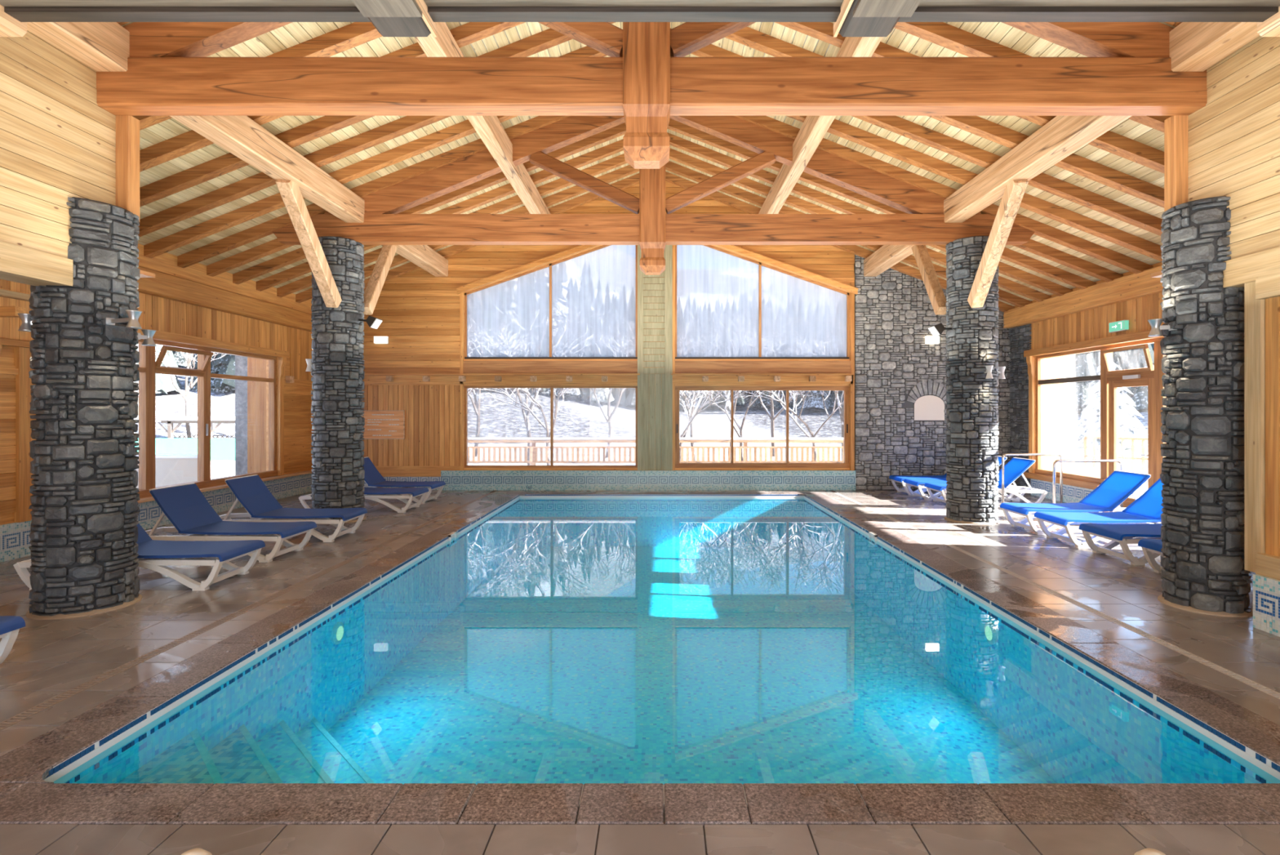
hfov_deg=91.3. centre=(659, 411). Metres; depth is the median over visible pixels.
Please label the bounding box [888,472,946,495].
sun lounger
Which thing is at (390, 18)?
joist
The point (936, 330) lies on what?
floodlight
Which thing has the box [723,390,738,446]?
bare tree
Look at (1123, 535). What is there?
sun lounger
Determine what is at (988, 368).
wall lamp
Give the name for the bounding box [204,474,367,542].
sun lounger
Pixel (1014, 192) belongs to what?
brace
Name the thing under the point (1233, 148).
wall
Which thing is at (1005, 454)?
handrail
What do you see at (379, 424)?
notice board
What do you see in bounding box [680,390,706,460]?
bare tree
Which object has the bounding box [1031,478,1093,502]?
baseboard
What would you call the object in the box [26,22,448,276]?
purlin
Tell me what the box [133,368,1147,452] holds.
snowy ground
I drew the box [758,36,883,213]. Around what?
purlin
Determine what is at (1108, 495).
sun lounger
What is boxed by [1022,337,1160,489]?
window
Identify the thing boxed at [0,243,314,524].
wall
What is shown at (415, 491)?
sun lounger
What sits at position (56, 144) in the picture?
wall
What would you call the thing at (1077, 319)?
wall
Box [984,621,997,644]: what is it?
lamp
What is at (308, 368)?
wall lamp
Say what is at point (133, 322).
wall lamp
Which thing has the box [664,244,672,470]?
trim
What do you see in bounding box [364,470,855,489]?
baseboard
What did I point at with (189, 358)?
bare tree
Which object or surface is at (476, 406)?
bare tree
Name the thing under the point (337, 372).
stone column
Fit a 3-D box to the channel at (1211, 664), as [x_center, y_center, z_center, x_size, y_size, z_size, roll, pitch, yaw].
[3.820,1.777,7.800,0.080,0.056,11.600,0,0,0]
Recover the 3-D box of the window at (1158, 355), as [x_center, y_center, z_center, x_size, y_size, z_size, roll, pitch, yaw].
[7.960,0.285,8.810,0.140,2.930,2.420,0,0,0]
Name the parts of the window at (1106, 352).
sill, rail, rail, sash rail, sash rail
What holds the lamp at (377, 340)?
attached to the wall at (418, 310)
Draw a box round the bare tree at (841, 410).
[833,390,844,460]
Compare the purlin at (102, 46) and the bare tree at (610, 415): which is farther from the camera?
the bare tree at (610, 415)
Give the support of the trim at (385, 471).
attached to the wall at (418, 310)
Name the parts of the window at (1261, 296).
post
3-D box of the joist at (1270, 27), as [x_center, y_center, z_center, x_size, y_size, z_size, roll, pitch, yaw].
[3.990,-2.560,3.300,0.340,0.320,1.400,0,0,0]
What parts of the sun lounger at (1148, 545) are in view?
seat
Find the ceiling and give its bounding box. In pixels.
[114,22,1189,311]
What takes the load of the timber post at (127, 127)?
on the stone column at (83, 534)
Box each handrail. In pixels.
[1001,453,1062,502]
[1053,459,1123,506]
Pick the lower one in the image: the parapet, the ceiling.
the parapet
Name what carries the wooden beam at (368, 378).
attached to the wall at (418, 310)
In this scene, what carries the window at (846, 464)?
in the wall at (418, 310)
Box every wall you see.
[0,30,155,286]
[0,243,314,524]
[361,181,854,470]
[854,254,1031,494]
[1003,262,1164,473]
[1150,35,1279,287]
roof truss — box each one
[96,22,1207,168]
[271,115,1035,275]
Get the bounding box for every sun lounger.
[0,615,25,663]
[13,523,265,590]
[145,482,316,562]
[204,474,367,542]
[298,487,428,512]
[362,456,445,503]
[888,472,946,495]
[903,456,1017,500]
[924,457,1047,502]
[1000,470,1159,534]
[1034,478,1163,547]
[1078,523,1162,564]
[1137,538,1162,573]
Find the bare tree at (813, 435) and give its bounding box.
[736,390,844,460]
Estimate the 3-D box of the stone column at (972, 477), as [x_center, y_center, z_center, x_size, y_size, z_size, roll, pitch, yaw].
[5.070,-0.510,10.160,0.820,4.520,0.820,0,0,0]
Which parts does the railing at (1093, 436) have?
rail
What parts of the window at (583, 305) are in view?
pane, rail, rail, pane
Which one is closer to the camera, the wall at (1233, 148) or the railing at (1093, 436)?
the wall at (1233, 148)
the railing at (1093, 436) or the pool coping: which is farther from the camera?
the railing at (1093, 436)
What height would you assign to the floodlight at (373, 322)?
0.195 m
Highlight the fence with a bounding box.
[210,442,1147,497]
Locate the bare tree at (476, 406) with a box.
[467,387,480,456]
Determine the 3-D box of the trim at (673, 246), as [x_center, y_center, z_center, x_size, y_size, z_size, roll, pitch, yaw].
[0.308,-1.369,14.078,0.060,5.361,0.045,0,0,0]
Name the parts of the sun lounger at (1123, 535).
seat, rail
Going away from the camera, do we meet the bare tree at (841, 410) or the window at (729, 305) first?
the window at (729, 305)
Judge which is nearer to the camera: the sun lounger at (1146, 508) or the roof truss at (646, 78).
the roof truss at (646, 78)
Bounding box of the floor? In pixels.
[0,489,1279,854]
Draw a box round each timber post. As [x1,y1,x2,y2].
[115,115,139,217]
[1164,115,1188,212]
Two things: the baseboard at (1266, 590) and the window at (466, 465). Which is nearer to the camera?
the baseboard at (1266, 590)
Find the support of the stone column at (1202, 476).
on the floor
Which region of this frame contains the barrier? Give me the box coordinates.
[135,438,235,460]
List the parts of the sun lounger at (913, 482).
seat, backrest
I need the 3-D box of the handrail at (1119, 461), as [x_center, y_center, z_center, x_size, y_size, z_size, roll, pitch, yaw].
[6.860,1.254,10.020,1.170,0.991,0.090,0,0,0]
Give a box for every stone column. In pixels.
[25,196,142,619]
[311,235,365,524]
[944,235,1000,524]
[1157,195,1253,617]
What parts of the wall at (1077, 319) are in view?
wall plate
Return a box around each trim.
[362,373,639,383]
[374,466,459,476]
[456,244,600,293]
[459,292,463,470]
[462,360,637,373]
[637,244,643,470]
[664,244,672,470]
[671,373,854,383]
[672,244,675,470]
[675,360,850,373]
[713,244,857,294]
[849,282,853,470]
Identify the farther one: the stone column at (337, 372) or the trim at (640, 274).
the trim at (640, 274)
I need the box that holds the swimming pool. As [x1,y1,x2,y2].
[44,493,1279,818]
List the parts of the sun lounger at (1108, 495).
rail, seat, backrest, rail, frame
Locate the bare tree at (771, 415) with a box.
[754,390,797,456]
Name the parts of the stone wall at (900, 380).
niche panel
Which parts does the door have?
rail, rail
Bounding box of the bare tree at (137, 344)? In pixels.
[133,344,167,414]
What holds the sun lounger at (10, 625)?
on the floor
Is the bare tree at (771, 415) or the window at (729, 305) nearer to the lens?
the window at (729, 305)
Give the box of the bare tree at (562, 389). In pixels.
[473,387,574,465]
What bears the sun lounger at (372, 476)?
on the floor
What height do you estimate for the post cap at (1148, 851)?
0.270 m
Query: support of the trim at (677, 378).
attached to the wall at (418, 310)
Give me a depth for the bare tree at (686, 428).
18.57 m
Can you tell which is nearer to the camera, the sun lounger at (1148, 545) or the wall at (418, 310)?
the sun lounger at (1148, 545)
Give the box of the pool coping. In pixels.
[0,492,1279,826]
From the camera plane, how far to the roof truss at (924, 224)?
10.07 m
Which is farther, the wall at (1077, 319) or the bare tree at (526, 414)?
the bare tree at (526, 414)
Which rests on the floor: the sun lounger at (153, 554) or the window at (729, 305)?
the sun lounger at (153, 554)
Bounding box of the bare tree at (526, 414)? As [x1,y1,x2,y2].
[515,387,537,465]
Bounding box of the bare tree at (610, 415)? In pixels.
[590,387,626,457]
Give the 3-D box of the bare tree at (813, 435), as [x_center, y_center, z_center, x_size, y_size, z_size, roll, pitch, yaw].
[4.151,0.273,18.603,3.008,3.365,3.259,0,0,42]
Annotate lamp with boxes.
[17,313,32,332]
[101,310,142,328]
[136,328,155,346]
[305,358,311,371]
[331,621,344,644]
[373,336,388,343]
[924,336,939,343]
[983,364,993,378]
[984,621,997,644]
[996,366,1005,378]
[1147,318,1177,336]
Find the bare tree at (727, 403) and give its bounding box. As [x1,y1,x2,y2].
[692,390,764,460]
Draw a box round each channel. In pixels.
[0,492,493,730]
[834,492,1279,699]
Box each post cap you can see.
[181,847,212,854]
[1133,847,1165,854]
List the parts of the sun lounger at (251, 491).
rail, backrest, rail, seat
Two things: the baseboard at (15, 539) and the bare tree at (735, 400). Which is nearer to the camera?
the baseboard at (15, 539)
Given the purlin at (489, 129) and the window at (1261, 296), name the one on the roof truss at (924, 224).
the purlin at (489, 129)
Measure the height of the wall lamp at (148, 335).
0.150 m
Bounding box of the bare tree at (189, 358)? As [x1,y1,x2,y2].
[137,343,225,438]
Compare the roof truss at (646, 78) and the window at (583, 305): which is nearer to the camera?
the roof truss at (646, 78)
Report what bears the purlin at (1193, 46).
on the roof truss at (924, 224)
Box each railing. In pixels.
[467,437,844,465]
[1083,433,1147,470]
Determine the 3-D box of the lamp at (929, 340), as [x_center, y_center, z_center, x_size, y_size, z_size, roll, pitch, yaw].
[6.109,-1.622,14.005,0.300,0.170,0.150,0,0,0]
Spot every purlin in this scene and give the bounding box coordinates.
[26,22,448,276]
[413,22,550,213]
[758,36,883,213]
[863,22,1260,276]
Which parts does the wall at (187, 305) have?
rail, rail, shelf rail, wall plate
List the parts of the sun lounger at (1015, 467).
seat, rail, rail, backrest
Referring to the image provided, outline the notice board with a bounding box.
[361,409,404,439]
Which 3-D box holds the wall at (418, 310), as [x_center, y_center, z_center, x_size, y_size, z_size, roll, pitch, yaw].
[0.085,-1.860,14.237,16.230,7.220,0.326,0,0,0]
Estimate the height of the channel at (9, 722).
0.056 m
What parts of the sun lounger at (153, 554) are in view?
rail, backrest, seat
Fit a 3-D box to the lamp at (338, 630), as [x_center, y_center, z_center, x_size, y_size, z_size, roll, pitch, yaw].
[-2.980,2.050,5.800,0.040,0.200,0.200,0,0,0]
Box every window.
[137,338,311,502]
[464,244,637,359]
[464,386,637,467]
[675,244,848,359]
[675,386,848,467]
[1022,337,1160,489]
[1154,337,1166,482]
[1244,273,1279,580]
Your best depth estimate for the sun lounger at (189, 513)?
7.52 m
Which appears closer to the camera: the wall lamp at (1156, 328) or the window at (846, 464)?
the wall lamp at (1156, 328)
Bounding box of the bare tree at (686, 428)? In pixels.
[679,390,744,460]
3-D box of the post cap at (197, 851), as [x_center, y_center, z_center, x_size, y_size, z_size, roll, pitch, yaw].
[-1.577,1.615,2.100,0.132,0.270,0.131,0,0,0]
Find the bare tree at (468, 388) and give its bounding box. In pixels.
[467,387,475,395]
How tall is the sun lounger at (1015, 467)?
0.861 m
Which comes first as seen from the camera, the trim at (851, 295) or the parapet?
the parapet
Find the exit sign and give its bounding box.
[1108,320,1128,332]
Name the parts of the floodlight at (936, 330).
glass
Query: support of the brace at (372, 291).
attached to the stone column at (337, 372)
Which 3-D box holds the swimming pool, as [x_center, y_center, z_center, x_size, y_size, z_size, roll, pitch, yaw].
[0.040,2.363,8.155,6.480,1.214,10.810,0,0,0]
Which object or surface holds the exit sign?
attached to the wall at (1077, 319)
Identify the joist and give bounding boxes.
[0,4,26,36]
[351,0,436,37]
[833,0,921,37]
[1257,6,1279,36]
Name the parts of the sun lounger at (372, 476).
backrest, seat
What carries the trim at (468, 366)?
attached to the wall at (418, 310)
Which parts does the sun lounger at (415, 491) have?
rail, seat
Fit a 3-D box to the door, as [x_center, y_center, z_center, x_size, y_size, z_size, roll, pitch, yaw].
[7.949,0.530,10.550,0.161,2.400,1.060,0,0,0]
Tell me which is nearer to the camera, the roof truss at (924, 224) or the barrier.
the roof truss at (924, 224)
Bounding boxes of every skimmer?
[447,531,457,542]
[868,531,878,542]
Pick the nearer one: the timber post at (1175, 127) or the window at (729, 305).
the timber post at (1175, 127)
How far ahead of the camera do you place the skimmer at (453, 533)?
8.95 m
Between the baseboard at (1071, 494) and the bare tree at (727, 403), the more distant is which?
the bare tree at (727, 403)
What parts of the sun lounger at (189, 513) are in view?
rail, backrest, rail, seat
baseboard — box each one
[0,472,312,562]
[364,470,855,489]
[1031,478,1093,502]
[1253,573,1279,636]
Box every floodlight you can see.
[358,315,382,328]
[928,323,951,336]
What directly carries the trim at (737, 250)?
attached to the wall at (418, 310)
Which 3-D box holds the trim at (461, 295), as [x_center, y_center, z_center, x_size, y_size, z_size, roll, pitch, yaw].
[-4.462,-0.733,14.075,0.070,4.089,0.050,0,0,0]
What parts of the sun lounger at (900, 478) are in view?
seat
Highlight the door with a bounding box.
[1106,370,1154,511]
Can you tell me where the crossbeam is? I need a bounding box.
[0,0,1279,22]
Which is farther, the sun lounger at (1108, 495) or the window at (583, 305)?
the window at (583, 305)
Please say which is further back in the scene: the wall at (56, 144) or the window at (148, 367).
the window at (148, 367)
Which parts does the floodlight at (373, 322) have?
glass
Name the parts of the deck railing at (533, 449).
rail post, rail, rail, rail, rail post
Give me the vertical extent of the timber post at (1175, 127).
0.960 m
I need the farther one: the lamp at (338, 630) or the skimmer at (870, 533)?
the skimmer at (870, 533)
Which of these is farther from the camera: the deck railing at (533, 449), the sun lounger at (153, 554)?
the deck railing at (533, 449)
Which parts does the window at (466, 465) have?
rail, rail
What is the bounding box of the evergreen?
[1075,362,1147,452]
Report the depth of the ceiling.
9.21 m
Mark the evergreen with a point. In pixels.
(1090, 421)
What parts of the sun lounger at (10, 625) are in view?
seat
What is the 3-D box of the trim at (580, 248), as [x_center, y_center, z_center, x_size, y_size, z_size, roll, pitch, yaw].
[-2.527,-3.408,14.025,4.040,1.513,0.150,0,0,0]
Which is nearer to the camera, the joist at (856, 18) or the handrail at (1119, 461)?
the joist at (856, 18)
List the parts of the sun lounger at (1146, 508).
seat, rail, backrest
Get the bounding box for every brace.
[275,179,342,307]
[363,244,397,314]
[911,244,946,314]
[967,179,1028,307]
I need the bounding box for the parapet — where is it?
[135,453,197,488]
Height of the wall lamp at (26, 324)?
0.150 m
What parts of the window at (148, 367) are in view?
sash rail, sash rail, rail, handle, rail, sill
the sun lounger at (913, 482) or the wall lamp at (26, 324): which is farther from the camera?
the sun lounger at (913, 482)
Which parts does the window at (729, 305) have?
pane, rail, rail, pane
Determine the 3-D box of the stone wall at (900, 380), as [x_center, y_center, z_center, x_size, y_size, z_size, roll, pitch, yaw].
[6.170,-0.975,13.675,3.559,5.450,0.850,0,0,0]
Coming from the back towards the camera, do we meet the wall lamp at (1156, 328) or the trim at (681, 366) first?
the trim at (681, 366)
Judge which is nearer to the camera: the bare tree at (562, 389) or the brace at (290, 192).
the brace at (290, 192)
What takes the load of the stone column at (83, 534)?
on the floor
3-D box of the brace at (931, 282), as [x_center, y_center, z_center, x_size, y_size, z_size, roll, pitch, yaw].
[4.740,-2.390,11.000,0.180,1.486,1.146,0,0,0]
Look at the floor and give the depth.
4.59 m
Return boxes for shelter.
[155,416,235,438]
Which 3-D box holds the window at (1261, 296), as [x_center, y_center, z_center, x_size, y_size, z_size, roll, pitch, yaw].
[4.980,0.110,3.370,0.240,2.420,3.740,0,0,0]
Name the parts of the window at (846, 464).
rail, rail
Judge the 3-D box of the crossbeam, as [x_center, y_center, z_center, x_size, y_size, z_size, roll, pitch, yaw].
[-0.075,-2.610,3.810,9.950,0.280,0.300,0,0,0]
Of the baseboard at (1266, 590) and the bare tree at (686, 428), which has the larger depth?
the bare tree at (686, 428)
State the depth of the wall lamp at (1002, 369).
10.27 m
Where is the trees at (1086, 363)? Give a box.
[135,342,1154,411]
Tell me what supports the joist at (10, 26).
attached to the crossbeam

